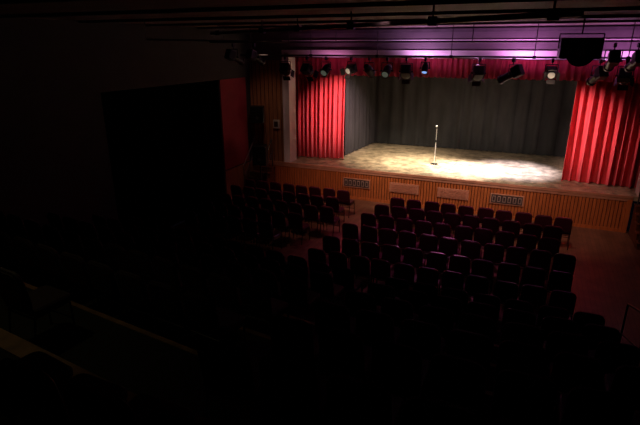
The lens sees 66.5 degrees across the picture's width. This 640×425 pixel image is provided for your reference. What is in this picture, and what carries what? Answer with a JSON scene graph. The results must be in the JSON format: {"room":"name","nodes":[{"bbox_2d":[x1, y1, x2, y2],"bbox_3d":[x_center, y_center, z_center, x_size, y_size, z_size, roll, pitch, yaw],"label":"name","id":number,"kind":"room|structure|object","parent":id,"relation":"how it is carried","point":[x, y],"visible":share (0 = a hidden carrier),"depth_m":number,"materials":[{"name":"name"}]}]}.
{"room":"auditorium","nodes":[
{"label":"auditorium","id":0,"kind":"room"},
{"bbox_2d":[0,18,252,227],"bbox_3d":[-6.497,-1.006,10.456,0.230,5.950,19.700,8,20,22],"label":"wall","id":1,"kind":"structure","parent":0,"point":[54,74],"depth_m":11.70,"materials":[{"name":"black paint"}]},
{"bbox_2d":[101,80,224,230],"bbox_3d":[-4.512,-1.736,15.057,0.081,4.350,5.090,8,20,22],"label":"drape","id":2,"kind":"object","parent":1,"relation":"attached to","point":[164,142],"visible":0.91,"depth_m":14.67,"materials":[{"name":"black fabric"}]},
{"bbox_2d":[242,137,275,193],"bbox_3d":[-2.363,-1.763,18.664,0.890,2.065,1.120,8,20,22],"label":"steps","id":3,"kind":"structure","parent":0,"point":[267,172],"depth_m":18.82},
{"bbox_2d":[0,0,639,29],"bbox_3d":[0.427,-2.970,6.777,15.200,0.150,20.300,8,20,22],"label":"ceiling","id":4,"kind":"structure","parent":0,"point":[109,5],"depth_m":7.98,"materials":[{"name":"metal"}]},
{"bbox_2d":[0,0,106,4],"bbox_3d":[-0.495,-2.175,4.764,14.800,0.050,0.120,8,20,22],"label":"ceiling beam","id":5,"kind":"structure","parent":4,"relation":"attached to","point":[2,2],"depth_m":5.91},
{"bbox_2d":[144,22,288,42],"bbox_3d":[-2.524,-4.562,12.389,2.628,0.464,2.529,8,20,22],"label":"ceiling pipe","id":6,"kind":"object","parent":4,"relation":"hanging from","point":[144,22],"depth_m":12.40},
{"bbox_2d":[0,0,592,17],"bbox_3d":[0.368,-2.831,6.679,14.800,0.050,0.120,8,20,22],"label":"ceiling beam","id":7,"kind":"structure","parent":4,"relation":"attached to","point":[431,2],"depth_m":6.94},
{"bbox_2d":[78,6,639,22],"bbox_3d":[1.231,-3.486,8.593,14.800,0.050,0.120,8,20,22],"label":"ceiling beam","id":8,"kind":"structure","parent":4,"relation":"attached to","point":[637,8],"depth_m":8.66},
{"bbox_2d":[145,14,639,25],"bbox_3d":[2.095,-4.142,10.508,14.800,0.050,0.120,8,20,22],"label":"ceiling beam","id":9,"kind":"structure","parent":4,"relation":"attached to","point":[626,15],"depth_m":11.24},
{"bbox_2d":[210,0,583,35],"bbox_3d":[-0.155,-3.536,9.115,8.690,0.285,6.008,8,20,22],"label":"ceiling pipe","id":10,"kind":"object","parent":4,"relation":"hanging from","point":[553,14],"depth_m":6.57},
{"bbox_2d":[197,20,639,28],"bbox_3d":[2.997,-4.827,12.509,14.800,0.050,0.120,8,20,22],"label":"ceiling beam","id":11,"kind":"structure","parent":4,"relation":"attached to","point":[588,21],"depth_m":11.92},
{"bbox_2d":[210,22,639,42],"bbox_3d":[2.906,-4.392,11.895,13.400,0.466,0.044,8,20,22],"label":"bar","id":12,"kind":"object","parent":4,"relation":"hanging from","point":[335,41],"visible":0.87,"depth_m":12.24,"materials":[{"name":"metal"}]},
{"bbox_2d":[224,43,244,65],"bbox_3d":[-2.495,-4.622,14.300,0.390,0.628,0.686,13,23,34],"label":"spotlight","id":13,"kind":"object","parent":12,"relation":"hanging from","point":[230,54],"visible":1,"depth_m":14.15,"materials":[{"name":"black metal"}]},
{"bbox_2d":[245,43,265,65],"bbox_3d":[-1.851,-4.534,14.040,0.390,0.628,0.686,13,23,33],"label":"spotlight","id":14,"kind":"object","parent":12,"relation":"hanging from","point":[251,54],"visible":1,"depth_m":13.89,"materials":[{"name":"black metal"}]},
{"bbox_2d":[602,43,623,71],"bbox_3d":[6.417,-3.391,10.704,0.390,0.628,0.686,7,20,20],"label":"spotlight","id":15,"kind":"object","parent":12,"relation":"hanging from","point":[614,58],"visible":1,"depth_m":10.52,"materials":[{"name":"black metal"}]},
{"bbox_2d":[624,43,639,72],"bbox_3d":[6.826,-3.335,10.539,0.390,0.628,0.686,4,19,13],"label":"spotlight","id":16,"kind":"object","parent":12,"relation":"hanging from","point":[631,65],"visible":1,"depth_m":10.44,"materials":[{"name":"black metal"}]},
{"bbox_2d":[240,22,635,60],"bbox_3d":[3.541,-4.629,13.252,13.300,0.897,0.082,8,20,22],"label":"bar","id":17,"kind":"object","parent":4,"relation":"hanging from","point":[451,56],"visible":0.66,"depth_m":13.58,"materials":[{"name":"metal"}]},
{"bbox_2d":[279,56,294,79],"bbox_3d":[-1.075,-4.561,15.455,0.422,0.742,0.602,4,19,12],"label":"lantern","id":18,"kind":"object","parent":17,"relation":"hanging from","point":[284,68],"visible":1,"depth_m":15.29,"materials":[{"name":"black metal"}]},
{"bbox_2d":[300,56,318,80],"bbox_3d":[-0.342,-4.459,15.157,0.422,0.742,0.602,14,24,36],"label":"lantern","id":19,"kind":"object","parent":17,"relation":"hanging from","point":[306,69],"visible":1,"depth_m":15.01,"materials":[{"name":"black metal"}]},
{"bbox_2d":[399,57,413,83],"bbox_3d":[2.475,-4.071,14.022,0.422,0.742,0.602,4,19,12],"label":"lantern","id":20,"kind":"object","parent":17,"relation":"hanging from","point":[405,72],"visible":1,"depth_m":13.85,"materials":[{"name":"black metal"}]},
{"bbox_2d":[468,58,485,85],"bbox_3d":[4.298,-3.818,13.284,0.422,0.742,0.602,3,19,8],"label":"lantern","id":21,"kind":"object","parent":17,"relation":"hanging from","point":[479,70],"visible":1,"depth_m":13.12,"materials":[{"name":"black metal"}]},
{"bbox_2d":[497,58,524,83],"bbox_3d":[5.051,-3.724,12.905,0.405,0.675,0.712,-14,23,-35],"label":"spotlight","id":22,"kind":"object","parent":17,"relation":"hanging from","point":[516,71],"visible":1,"depth_m":12.75,"materials":[{"name":"black metal"}]},
{"bbox_2d":[543,59,559,83],"bbox_3d":[5.909,-3.600,12.451,0.367,0.614,0.511,6,20,17],"label":"lantern","id":23,"kind":"object","parent":17,"relation":"hanging from","point":[550,72],"visible":1,"depth_m":12.43,"materials":[{"name":"black metal"}]},
{"bbox_2d":[586,59,608,85],"bbox_3d":[6.928,-3.471,12.168,0.405,0.675,0.712,1,19,3],"label":"spotlight","id":24,"kind":"object","parent":17,"relation":"hanging from","point":[599,73],"visible":0.94,"depth_m":12.01,"materials":[{"name":"black metal"}]},
{"bbox_2d":[613,62,634,90],"bbox_3d":[7.498,-3.377,11.995,0.422,0.742,0.602,12,22,31],"label":"lantern","id":25,"kind":"object","parent":17,"relation":"hanging from","point":[623,77],"visible":0.78,"depth_m":11.90,"materials":[{"name":"black metal"}]},
{"bbox_2d":[557,18,604,66],"bbox_3d":[5.463,-3.558,10.219,0.864,0.959,0.408,6,20,16],"label":"loudspeaker","id":26,"kind":"object","parent":4,"relation":"hanging from","point":[579,52],"visible":0.99,"depth_m":10.10,"materials":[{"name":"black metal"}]},
{"bbox_2d":[173,190,639,366],"bbox_3d":[0.368,2.822,8.614,14.800,0.100,19.600,8,20,22],"label":"floor","id":27,"kind":"structure","parent":0,"point":[606,277],"depth_m":13.10,"materials":[{"name":"brown carpet"}]},
{"bbox_2d":[252,144,267,196],"bbox_3d":[-2.173,-1.506,18.007,0.626,2.017,0.577,1,19,3],"label":"loudspeaker","id":28,"kind":"object","parent":27,"relation":"on","point":[259,151],"visible":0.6,"depth_m":17.55,"materials":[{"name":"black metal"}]},
{"bbox_2d":[271,210,293,242],"bbox_3d":[-1.087,0.341,14.270,0.463,0.934,0.541,11,22,28],"label":"chair","id":29,"kind":"object","parent":27,"relation":"on","point":[278,218],"visible":0.89,"depth_m":14.03,"materials":[{"name":"fabric"}]},
{"bbox_2d":[288,212,309,244],"bbox_3d":[-0.605,0.389,14.131,0.463,0.934,0.541,10,21,26],"label":"chair","id":30,"kind":"object","parent":27,"relation":"on","point":[294,219],"visible":1,"depth_m":13.91,"materials":[{"name":"fabric"}]},
{"bbox_2d":[304,204,323,235],"bbox_3d":[-0.179,0.148,14.833,0.463,0.934,0.541,9,21,25],"label":"chair","id":31,"kind":"object","parent":27,"relation":"on","point":[310,211],"visible":0.88,"depth_m":14.58,"materials":[{"name":"fabric"}]},
{"bbox_2d":[0,237,639,424],"bbox_3d":[-2.396,1.588,5.557,11.630,4.215,12.806,8,20,22],"label":"balcony","id":32,"kind":"object","parent":27,"relation":"on","point":[128,355],"visible":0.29,"depth_m":5.12,"materials":[{"name":"carpet"}]},
{"bbox_2d":[0,351,72,424],"bbox_3d":[-2.029,1.139,3.294,0.463,0.934,0.541,11,22,29],"label":"seat","id":33,"kind":"object","parent":32,"relation":"on","point":[60,372],"visible":0.48,"depth_m":3.36,"materials":[{"name":"fabric"}]},
{"bbox_2d":[0,267,77,345],"bbox_3d":[-2.984,0.931,5.136,0.463,0.934,0.541,10,21,26],"label":"seat","id":34,"kind":"object","parent":32,"relation":"on","point":[39,302],"visible":0.9,"depth_m":4.96,"materials":[{"name":"fabric"}]},
{"bbox_2d":[0,358,127,424],"bbox_3d":[-1.555,1.219,3.060,0.463,0.934,0.541,9,21,23],"label":"seat","id":35,"kind":"object","parent":32,"relation":"on","point":[37,399],"visible":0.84,"depth_m":2.75,"materials":[{"name":"fabric"}]},
{"bbox_2d":[148,280,210,345],"bbox_3d":[-1.627,1.155,5.719,0.463,0.934,0.541,10,21,27],"label":"seat","id":36,"kind":"object","parent":32,"relation":"on","point":[167,303],"visible":0.64,"depth_m":5.44,"materials":[{"name":"fabric"}]},
{"bbox_2d":[266,250,287,269],"bbox_3d":[-0.827,1.185,10.571,0.463,0.934,0.541,11,22,29],"label":"seat","id":37,"kind":"object","parent":32,"relation":"on","point":[271,254],"visible":0.23,"depth_m":10.23,"materials":[{"name":"fabric"}]},
{"bbox_2d":[284,263,310,289],"bbox_3d":[-0.332,1.307,8.979,0.463,0.934,0.541,10,21,26],"label":"seat","id":38,"kind":"object","parent":32,"relation":"on","point":[296,271],"visible":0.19,"depth_m":8.65,"materials":[{"name":"fabric"}]},
{"bbox_2d":[287,255,309,276],"bbox_3d":[-0.363,1.271,10.318,0.463,0.934,0.541,10,21,27],"label":"seat","id":39,"kind":"object","parent":32,"relation":"on","point":[295,260],"visible":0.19,"depth_m":9.98,"materials":[{"name":"fabric"}]},
{"bbox_2d":[269,315,328,376],"bbox_3d":[-0.202,1.388,5.036,0.463,0.934,0.541,7,20,20],"label":"seat","id":40,"kind":"object","parent":32,"relation":"on","point":[292,339],"visible":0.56,"depth_m":4.75,"materials":[{"name":"fabric"}]},
{"bbox_2d":[310,270,343,304],"bbox_3d":[0.130,1.393,8.727,0.463,0.934,0.541,10,21,27],"label":"seat","id":41,"kind":"object","parent":32,"relation":"on","point":[322,283],"visible":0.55,"depth_m":8.47,"materials":[{"name":"fabric"}]},
{"bbox_2d":[333,266,362,296],"bbox_3d":[0.561,1.444,9.814,0.463,0.934,0.541,10,21,27],"label":"seat","id":42,"kind":"object","parent":32,"relation":"on","point":[342,276],"visible":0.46,"depth_m":9.54,"materials":[{"name":"fabric"}]},
{"bbox_2d":[473,293,500,325],"bbox_3d":[2.986,1.793,8.794,0.463,0.934,0.541,8,20,21],"label":"seat","id":43,"kind":"object","parent":32,"relation":"on","point":[479,297],"visible":0.27,"depth_m":8.44,"materials":[{"name":"fabric"}]},
{"bbox_2d":[504,299,533,312],"bbox_3d":[3.473,1.860,8.597,0.463,0.934,0.541,8,20,22],"label":"seat","id":44,"kind":"object","parent":32,"relation":"on","point":[510,303],"visible":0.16,"depth_m":8.25,"materials":[{"name":"fabric"}]},
{"bbox_2d":[539,316,576,345],"bbox_3d":[3.529,1.877,7.314,0.463,0.934,0.541,8,21,23],"label":"seat","id":45,"kind":"object","parent":32,"relation":"on","point":[549,323],"visible":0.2,"depth_m":6.99,"materials":[{"name":"fabric"}]},
{"bbox_2d":[573,311,604,333],"bbox_3d":[4.447,1.995,8.204,0.463,0.934,0.541,8,21,23],"label":"seat","id":46,"kind":"object","parent":32,"relation":"on","point":[581,318],"visible":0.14,"depth_m":7.88,"materials":[{"name":"fabric"}]},
{"bbox_2d":[578,323,619,350],"bbox_3d":[4.016,1.944,7.117,0.463,0.934,0.541,8,21,22],"label":"seat","id":47,"kind":"object","parent":32,"relation":"on","point":[595,333],"visible":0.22,"depth_m":6.80,"materials":[{"name":"fabric"}]},
{"bbox_2d":[587,340,639,373],"bbox_3d":[3.586,1.894,6.030,0.463,0.934,0.541,7,20,21],"label":"seat","id":48,"kind":"object","parent":32,"relation":"on","point":[613,355],"visible":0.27,"depth_m":5.71,"materials":[{"name":"fabric"}]},
{"bbox_2d":[308,248,332,272],"bbox_3d":[0.014,1.219,11.706,0.463,0.934,0.541,8,21,23],"label":"chair","id":49,"kind":"object","parent":27,"relation":"on","point":[315,254],"visible":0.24,"depth_m":11.38,"materials":[{"name":"fabric"}]},
{"bbox_2d":[319,206,339,235],"bbox_3d":[0.299,0.197,14.689,0.463,0.934,0.541,10,21,26],"label":"chair","id":50,"kind":"object","parent":27,"relation":"on","point":[326,213],"visible":0.93,"depth_m":14.46,"materials":[{"name":"fabric"}]},
{"bbox_2d":[322,235,341,258],"bbox_3d":[0.355,0.957,12.471,0.463,0.934,0.541,7,20,20],"label":"chair","id":51,"kind":"object","parent":27,"relation":"on","point":[330,243],"visible":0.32,"depth_m":12.17,"materials":[{"name":"fabric"}]},
{"bbox_2d":[325,196,344,225],"bbox_3d":[0.487,-0.111,15.589,0.463,0.934,0.540,9,21,26],"label":"chair","id":52,"kind":"object","parent":27,"relation":"on","point":[333,202],"visible":0.67,"depth_m":15.32,"materials":[{"name":"fabric"}]},
{"bbox_2d":[329,251,349,271],"bbox_3d":[0.503,1.282,11.522,0.463,0.934,0.541,9,21,24],"label":"chair","id":53,"kind":"object","parent":27,"relation":"on","point":[335,258],"visible":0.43,"depth_m":11.22,"materials":[{"name":"fabric"}]},
{"bbox_2d":[337,190,354,217],"bbox_3d":[0.863,-0.354,16.301,0.463,0.934,0.541,9,21,25],"label":"chair","id":54,"kind":"object","parent":27,"relation":"on","point":[343,196],"visible":0.79,"depth_m":16.05,"materials":[{"name":"fabric"}]},
{"bbox_2d":[342,238,360,261],"bbox_3d":[0.845,1.020,12.286,0.463,0.934,0.541,9,21,24],"label":"chair","id":55,"kind":"object","parent":27,"relation":"on","point":[350,247],"visible":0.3,"depth_m":12.00,"materials":[{"name":"fabric"}]},
{"bbox_2d":[342,223,360,243],"bbox_3d":[0.893,0.663,13.329,0.463,0.934,0.541,8,21,22],"label":"chair","id":56,"kind":"object","parent":27,"relation":"on","point":[349,230],"visible":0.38,"depth_m":13.04,"materials":[{"name":"fabric"}]},
{"bbox_2d":[350,255,373,292],"bbox_3d":[0.984,1.348,11.328,0.463,0.934,0.541,7,20,21],"label":"chair","id":57,"kind":"object","parent":27,"relation":"on","point":[360,265],"visible":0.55,"depth_m":11.05,"materials":[{"name":"fabric"}]},
{"bbox_2d":[360,213,377,242],"bbox_3d":[1.460,0.396,14.108,0.463,0.934,0.541,8,21,23],"label":"chair","id":58,"kind":"object","parent":27,"relation":"on","point":[368,219],"visible":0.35,"depth_m":13.80,"materials":[{"name":"fabric"}]},
{"bbox_2d":[361,241,381,261],"bbox_3d":[1.306,1.088,12.087,0.463,0.934,0.541,9,21,23],"label":"chair","id":59,"kind":"object","parent":27,"relation":"on","point":[370,250],"visible":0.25,"depth_m":11.80,"materials":[{"name":"fabric"}]},
{"bbox_2d":[361,225,381,252],"bbox_3d":[1.385,0.728,13.140,0.463,0.934,0.540,9,21,25],"label":"chair","id":60,"kind":"object","parent":27,"relation":"on","point":[368,233],"visible":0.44,"depth_m":12.86,"materials":[{"name":"fabric"}]},
{"bbox_2d":[371,258,393,282],"bbox_3d":[1.439,1.412,11.142,0.463,0.934,0.540,9,21,24],"label":"chair","id":61,"kind":"object","parent":27,"relation":"on","point":[380,269],"visible":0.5,"depth_m":10.87,"materials":[{"name":"fabric"}]},
{"bbox_2d":[378,215,397,238],"bbox_3d":[1.945,0.461,13.921,0.463,0.934,0.541,9,21,24],"label":"chair","id":62,"kind":"object","parent":27,"relation":"on","point":[384,221],"visible":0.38,"depth_m":13.63,"materials":[{"name":"fabric"}]},
{"bbox_2d":[379,228,398,251],"bbox_3d":[1.843,0.794,12.947,0.463,0.934,0.541,7,20,20],"label":"chair","id":63,"kind":"object","parent":27,"relation":"on","point":[386,236],"visible":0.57,"depth_m":12.66,"materials":[{"name":"fabric"}]},
{"bbox_2d":[382,244,403,265],"bbox_3d":[1.796,1.145,11.922,0.463,0.934,0.541,9,21,24],"label":"chair","id":64,"kind":"object","parent":27,"relation":"on","point":[391,253],"visible":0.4,"depth_m":11.64,"materials":[{"name":"fabric"}]},
{"bbox_2d":[394,262,416,286],"bbox_3d":[1.933,1.484,10.930,0.463,0.934,0.541,9,21,24],"label":"chair","id":65,"kind":"object","parent":27,"relation":"on","point":[406,272],"visible":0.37,"depth_m":10.64,"materials":[{"name":"fabric"}]},
{"bbox_2d":[396,218,414,235],"bbox_3d":[2.401,0.535,13.702,0.463,0.934,0.541,7,20,20],"label":"chair","id":66,"kind":"object","parent":27,"relation":"on","point":[402,224],"visible":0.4,"depth_m":13.40,"materials":[{"name":"fabric"}]},
{"bbox_2d":[398,231,418,255],"bbox_3d":[2.328,0.859,12.757,0.463,0.934,0.541,9,21,24],"label":"chair","id":67,"kind":"object","parent":27,"relation":"on","point":[406,239],"visible":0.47,"depth_m":12.48,"materials":[{"name":"fabric"}]},
{"bbox_2d":[403,247,425,269],"bbox_3d":[2.273,1.210,11.732,0.463,0.934,0.541,8,20,21],"label":"chair","id":68,"kind":"object","parent":27,"relation":"on","point":[412,256],"visible":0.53,"depth_m":11.45,"materials":[{"name":"fabric"}]},
{"bbox_2d":[415,220,432,241],"bbox_3d":[2.890,0.603,13.505,0.463,0.934,0.541,8,21,23],"label":"chair","id":69,"kind":"object","parent":27,"relation":"on","point":[421,227],"visible":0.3,"depth_m":13.20,"materials":[{"name":"fabric"}]},
{"bbox_2d":[417,267,440,294],"bbox_3d":[2.395,1.549,10.742,0.463,0.934,0.541,8,20,21],"label":"chair","id":70,"kind":"object","parent":27,"relation":"on","point":[427,275],"visible":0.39,"depth_m":10.44,"materials":[{"name":"fabric"}]},
{"bbox_2d":[419,234,438,253],"bbox_3d":[2.823,0.925,12.564,0.463,0.934,0.541,9,21,23],"label":"chair","id":71,"kind":"object","parent":27,"relation":"on","point":[427,242],"visible":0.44,"depth_m":12.29,"materials":[{"name":"fabric"}]},
{"bbox_2d":[426,210,443,229],"bbox_3d":[3.375,0.331,14.300,0.463,0.934,0.541,8,20,22],"label":"chair","id":72,"kind":"object","parent":27,"relation":"on","point":[433,217],"visible":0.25,"depth_m":13.99,"materials":[{"name":"fabric"}]},
{"bbox_2d":[426,252,447,273],"bbox_3d":[2.763,1.287,11.508,0.463,0.934,0.541,7,20,20],"label":"chair","id":73,"kind":"object","parent":27,"relation":"on","point":[435,260],"visible":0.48,"depth_m":11.21,"materials":[{"name":"fabric"}]},
{"bbox_2d":[433,223,452,240],"bbox_3d":[3.362,0.664,13.326,0.463,0.934,0.541,9,21,24],"label":"chair","id":74,"kind":"object","parent":27,"relation":"on","point":[440,229],"visible":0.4,"depth_m":13.03,"materials":[{"name":"fabric"}]},
{"bbox_2d":[439,237,459,257],"bbox_3d":[3.274,0.994,12.364,0.463,0.934,0.541,9,21,24],"label":"chair","id":75,"kind":"object","parent":27,"relation":"on","point":[448,246],"visible":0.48,"depth_m":12.08,"materials":[{"name":"fabric"}]},
{"bbox_2d":[268,162,632,232],"bbox_3d":[3.360,-0.734,17.194,13.030,1.070,0.200,8,20,22],"label":"stage front panelling","id":76,"kind":"object","parent":27,"relation":"on","point":[586,211],"visible":0.8,"depth_m":16.44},
{"bbox_2d":[444,213,461,232],"bbox_3d":[3.845,0.397,14.107,0.463,0.934,0.541,9,21,24],"label":"chair","id":77,"kind":"object","parent":27,"relation":"on","point":[453,219],"visible":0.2,"depth_m":13.81,"materials":[{"name":"fabric"}]},
{"bbox_2d":[441,270,465,294],"bbox_3d":[2.891,1.612,10.557,0.463,0.934,0.541,9,21,23],"label":"chair","id":78,"kind":"object","parent":27,"relation":"on","point":[451,279],"visible":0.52,"depth_m":10.26,"materials":[{"name":"fabric"}]},
{"bbox_2d":[448,255,470,277],"bbox_3d":[3.241,1.346,11.335,0.463,0.934,0.540,7,20,20],"label":"chair","id":79,"kind":"object","parent":27,"relation":"on","point":[461,264],"visible":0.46,"depth_m":11.04,"materials":[{"name":"fabric"}]},
{"bbox_2d":[454,225,472,243],"bbox_3d":[3.863,0.726,13.146,0.463,0.934,0.541,7,20,19],"label":"chair","id":80,"kind":"object","parent":27,"relation":"on","point":[462,233],"visible":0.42,"depth_m":12.85,"materials":[{"name":"fabric"}]},
{"bbox_2d":[460,215,480,244],"bbox_3d":[4.324,0.456,13.933,0.463,0.934,0.541,9,21,24],"label":"chair","id":81,"kind":"object","parent":27,"relation":"on","point":[472,221],"visible":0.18,"depth_m":13.63,"materials":[{"name":"fabric"}]},
{"bbox_2d":[460,240,481,261],"bbox_3d":[3.767,1.060,12.169,0.463,0.934,0.541,9,21,24],"label":"chair","id":82,"kind":"object","parent":27,"relation":"on","point":[470,249],"visible":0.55,"depth_m":11.89,"materials":[{"name":"fabric"}]},
{"bbox_2d":[465,274,489,297],"bbox_3d":[3.352,1.676,10.371,0.463,0.934,0.541,9,21,25],"label":"chair","id":83,"kind":"object","parent":27,"relation":"on","point":[475,284],"visible":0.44,"depth_m":10.08,"materials":[{"name":"fabric"}]},
{"bbox_2d":[469,259,493,295],"bbox_3d":[3.700,1.422,11.114,0.463,0.934,0.541,9,21,23],"label":"chair","id":84,"kind":"object","parent":27,"relation":"on","point":[484,268],"visible":0.66,"depth_m":10.82,"materials":[{"name":"fabric"}]},
{"bbox_2d":[474,228,493,248],"bbox_3d":[4.341,0.791,12.957,0.463,0.934,0.541,9,21,24],"label":"chair","id":85,"kind":"object","parent":27,"relation":"on","point":[483,236],"visible":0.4,"depth_m":12.66,"materials":[{"name":"fabric"}]},
{"bbox_2d":[481,217,499,237],"bbox_3d":[4.794,0.524,13.734,0.463,0.934,0.541,8,21,23],"label":"chair","id":86,"kind":"object","parent":27,"relation":"on","point":[492,224],"visible":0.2,"depth_m":13.43,"materials":[{"name":"fabric"}]},
{"bbox_2d":[483,243,503,265],"bbox_3d":[4.246,1.125,11.981,0.463,0.934,0.541,7,20,19],"label":"chair","id":87,"kind":"object","parent":27,"relation":"on","point":[494,253],"visible":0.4,"depth_m":11.69,"materials":[{"name":"fabric"}]},
{"bbox_2d":[495,231,514,251],"bbox_3d":[4.812,0.856,12.767,0.463,0.934,0.541,7,20,20],"label":"chair","id":88,"kind":"object","parent":27,"relation":"on","point":[504,238],"visible":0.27,"depth_m":12.46,"materials":[{"name":"fabric"}]},
{"bbox_2d":[493,280,518,304],"bbox_3d":[3.836,1.757,10.134,0.463,0.934,0.541,7,20,20],"label":"chair","id":89,"kind":"object","parent":27,"relation":"on","point":[505,290],"visible":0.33,"depth_m":9.83,"materials":[{"name":"fabric"}]},
{"bbox_2d":[496,262,519,283],"bbox_3d":[4.205,1.477,10.951,0.463,0.934,0.541,7,20,19],"label":"chair","id":90,"kind":"object","parent":27,"relation":"on","point":[509,272],"visible":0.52,"depth_m":10.66,"materials":[{"name":"fabric"}]},
{"bbox_2d":[502,220,520,240],"bbox_3d":[5.280,0.594,13.530,0.463,0.934,0.541,8,21,23],"label":"chair","id":91,"kind":"object","parent":27,"relation":"on","point":[508,225],"visible":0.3,"depth_m":13.22,"materials":[{"name":"fabric"}]},
{"bbox_2d":[505,246,526,272],"bbox_3d":[4.721,1.185,11.804,0.463,0.934,0.541,7,20,20],"label":"chair","id":92,"kind":"object","parent":27,"relation":"on","point":[514,255],"visible":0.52,"depth_m":11.51,"materials":[{"name":"fabric"}]},
{"bbox_2d":[514,212,532,231],"bbox_3d":[5.871,0.372,14.179,0.463,0.934,0.541,7,20,20],"label":"chair","id":93,"kind":"object","parent":27,"relation":"on","point":[522,218],"visible":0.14,"depth_m":13.86,"materials":[{"name":"fabric"}]},
{"bbox_2d":[516,234,536,255],"bbox_3d":[5.292,0.922,12.572,0.463,0.934,0.541,8,20,21],"label":"chair","id":94,"kind":"object","parent":27,"relation":"on","point":[526,241],"visible":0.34,"depth_m":12.27,"materials":[{"name":"fabric"}]},
{"bbox_2d":[518,266,545,297],"bbox_3d":[4.666,1.545,10.753,0.463,0.934,0.541,7,20,20],"label":"chair","id":95,"kind":"object","parent":27,"relation":"on","point":[530,275],"visible":0.66,"depth_m":10.46,"materials":[{"name":"fabric"}]},
{"bbox_2d":[522,223,541,249],"bbox_3d":[5.763,0.666,13.320,0.463,0.934,0.541,8,20,22],"label":"chair","id":96,"kind":"object","parent":27,"relation":"on","point":[529,228],"visible":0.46,"depth_m":13.01,"materials":[{"name":"fabric"}]},
{"bbox_2d":[519,284,546,309],"bbox_3d":[4.326,1.811,9.975,0.463,0.934,0.541,8,20,21],"label":"chair","id":97,"kind":"object","parent":27,"relation":"on","point":[536,295],"visible":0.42,"depth_m":9.68,"materials":[{"name":"fabric"}]},
{"bbox_2d":[528,249,551,279],"bbox_3d":[5.214,1.245,11.629,0.463,0.934,0.541,8,20,22],"label":"chair","id":98,"kind":"object","parent":27,"relation":"on","point":[538,258],"visible":0.7,"depth_m":11.35,"materials":[{"name":"fabric"}]},
{"bbox_2d":[538,237,559,259],"bbox_3d":[5.765,0.999,12.348,0.463,0.934,0.540,9,21,24],"label":"chair","id":99,"kind":"object","parent":27,"relation":"on","point":[552,245],"visible":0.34,"depth_m":12.04,"materials":[{"name":"fabric"}]},
{"bbox_2d":[542,225,562,248],"bbox_3d":[6.232,0.723,13.154,0.463,0.934,0.541,8,21,23],"label":"chair","id":100,"kind":"object","parent":27,"relation":"on","point":[549,231],"visible":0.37,"depth_m":12.84,"materials":[{"name":"fabric"}]},
{"bbox_2d":[545,270,572,303],"bbox_3d":[5.153,1.610,10.564,0.463,0.934,0.541,8,20,22],"label":"chair","id":101,"kind":"object","parent":27,"relation":"on","point":[557,280],"visible":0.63,"depth_m":10.28,"materials":[{"name":"fabric"}]},
{"bbox_2d":[546,290,576,319],"bbox_3d":[4.794,1.888,9.752,0.463,0.934,0.541,7,20,21],"label":"chair","id":102,"kind":"object","parent":27,"relation":"on","point":[558,298],"visible":0.58,"depth_m":9.45,"materials":[{"name":"fabric"}]},
{"bbox_2d":[551,253,575,274],"bbox_3d":[5.676,1.319,11.412,0.463,0.934,0.541,9,21,24],"label":"chair","id":103,"kind":"object","parent":27,"relation":"on","point":[562,262],"visible":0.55,"depth_m":11.12,"materials":[{"name":"fabric"}]},
{"bbox_2d":[554,217,572,249],"bbox_3d":[6.822,0.507,13.784,0.463,0.934,0.541,9,21,24],"label":"chair","id":104,"kind":"object","parent":27,"relation":"on","point":[565,223],"visible":0.56,"depth_m":13.49,"materials":[{"name":"fabric"}]},
{"bbox_2d":[628,192,639,249],"bbox_3d":[9.661,-0.059,13.683,1.240,2.067,1.370,8,20,22],"label":"steps","id":105,"kind":"structure","parent":27,"relation":"on","point":[634,231],"depth_m":14.17,"materials":[{"name":"wood"}]},
{"bbox_2d":[248,24,639,161],"bbox_3d":[4.248,-3.531,16.055,14.800,4.800,0.620,8,20,22],"label":"wall","id":106,"kind":"structure","parent":0,"point":[266,80],"depth_m":15.95,"materials":[{"name":"paint"}]},
{"bbox_2d":[250,105,264,122],"bbox_3d":[-2.316,-3.638,18.066,0.500,0.600,0.408,-1,19,-2],"label":"loudspeaker","id":107,"kind":"object","parent":106,"relation":"attached to","point":[257,113],"visible":1,"depth_m":17.89,"materials":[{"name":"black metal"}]},
{"bbox_2d":[281,50,639,196],"bbox_3d":[4.253,-3.207,16.175,12.000,4.110,0.600,8,20,22],"label":"trim","id":108,"kind":"structure","parent":106,"relation":"attached to","point":[288,86],"depth_m":16.94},
{"bbox_2d":[295,57,639,82],"bbox_3d":[4.417,-4.872,15.990,11.800,0.920,0.135,8,20,22],"label":"curtain valance","id":109,"kind":"object","parent":106,"relation":"hanging from","point":[440,67],"visible":0.37,"depth_m":15.92,"materials":[{"name":"fabric"}]},
{"bbox_2d":[269,134,639,201],"bbox_3d":[5.471,-2.124,19.565,14.800,0.145,6.790,8,20,22],"label":"floor","id":110,"kind":"structure","parent":0,"point":[519,170],"depth_m":18.15,"materials":[{"name":"brown wood"}]},
{"bbox_2d":[295,74,344,158],"bbox_3d":[-0.106,-4.009,18.904,2.213,3.840,0.463,6,20,16],"label":"stage curtain","id":111,"kind":"object","parent":110,"relation":"on","point":[320,102],"visible":0.71,"depth_m":19.00,"materials":[{"name":"red fabric"}]},
{"bbox_2d":[344,75,375,155],"bbox_3d":[1.694,-5.210,20.265,0.152,5.250,3.096,10,21,27],"label":"curtain","id":112,"kind":"object","parent":110,"relation":"on","point":[360,90],"visible":0.58,"depth_m":20.54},
{"bbox_2d":[374,75,576,156],"bbox_3d":[6.451,-5.160,20.118,9.602,5.250,0.135,8,20,21],"label":"curtain","id":113,"kind":"object","parent":110,"relation":"on","point":[533,116],"visible":0.42,"depth_m":20.44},
{"bbox_2d":[561,80,639,187],"bbox_3d":[9.417,-2.658,14.955,3.144,3.840,0.445,8,20,22],"label":"stage curtain","id":114,"kind":"object","parent":110,"relation":"on","point":[603,145],"visible":0.84,"depth_m":15.33,"materials":[{"name":"red fabric"}]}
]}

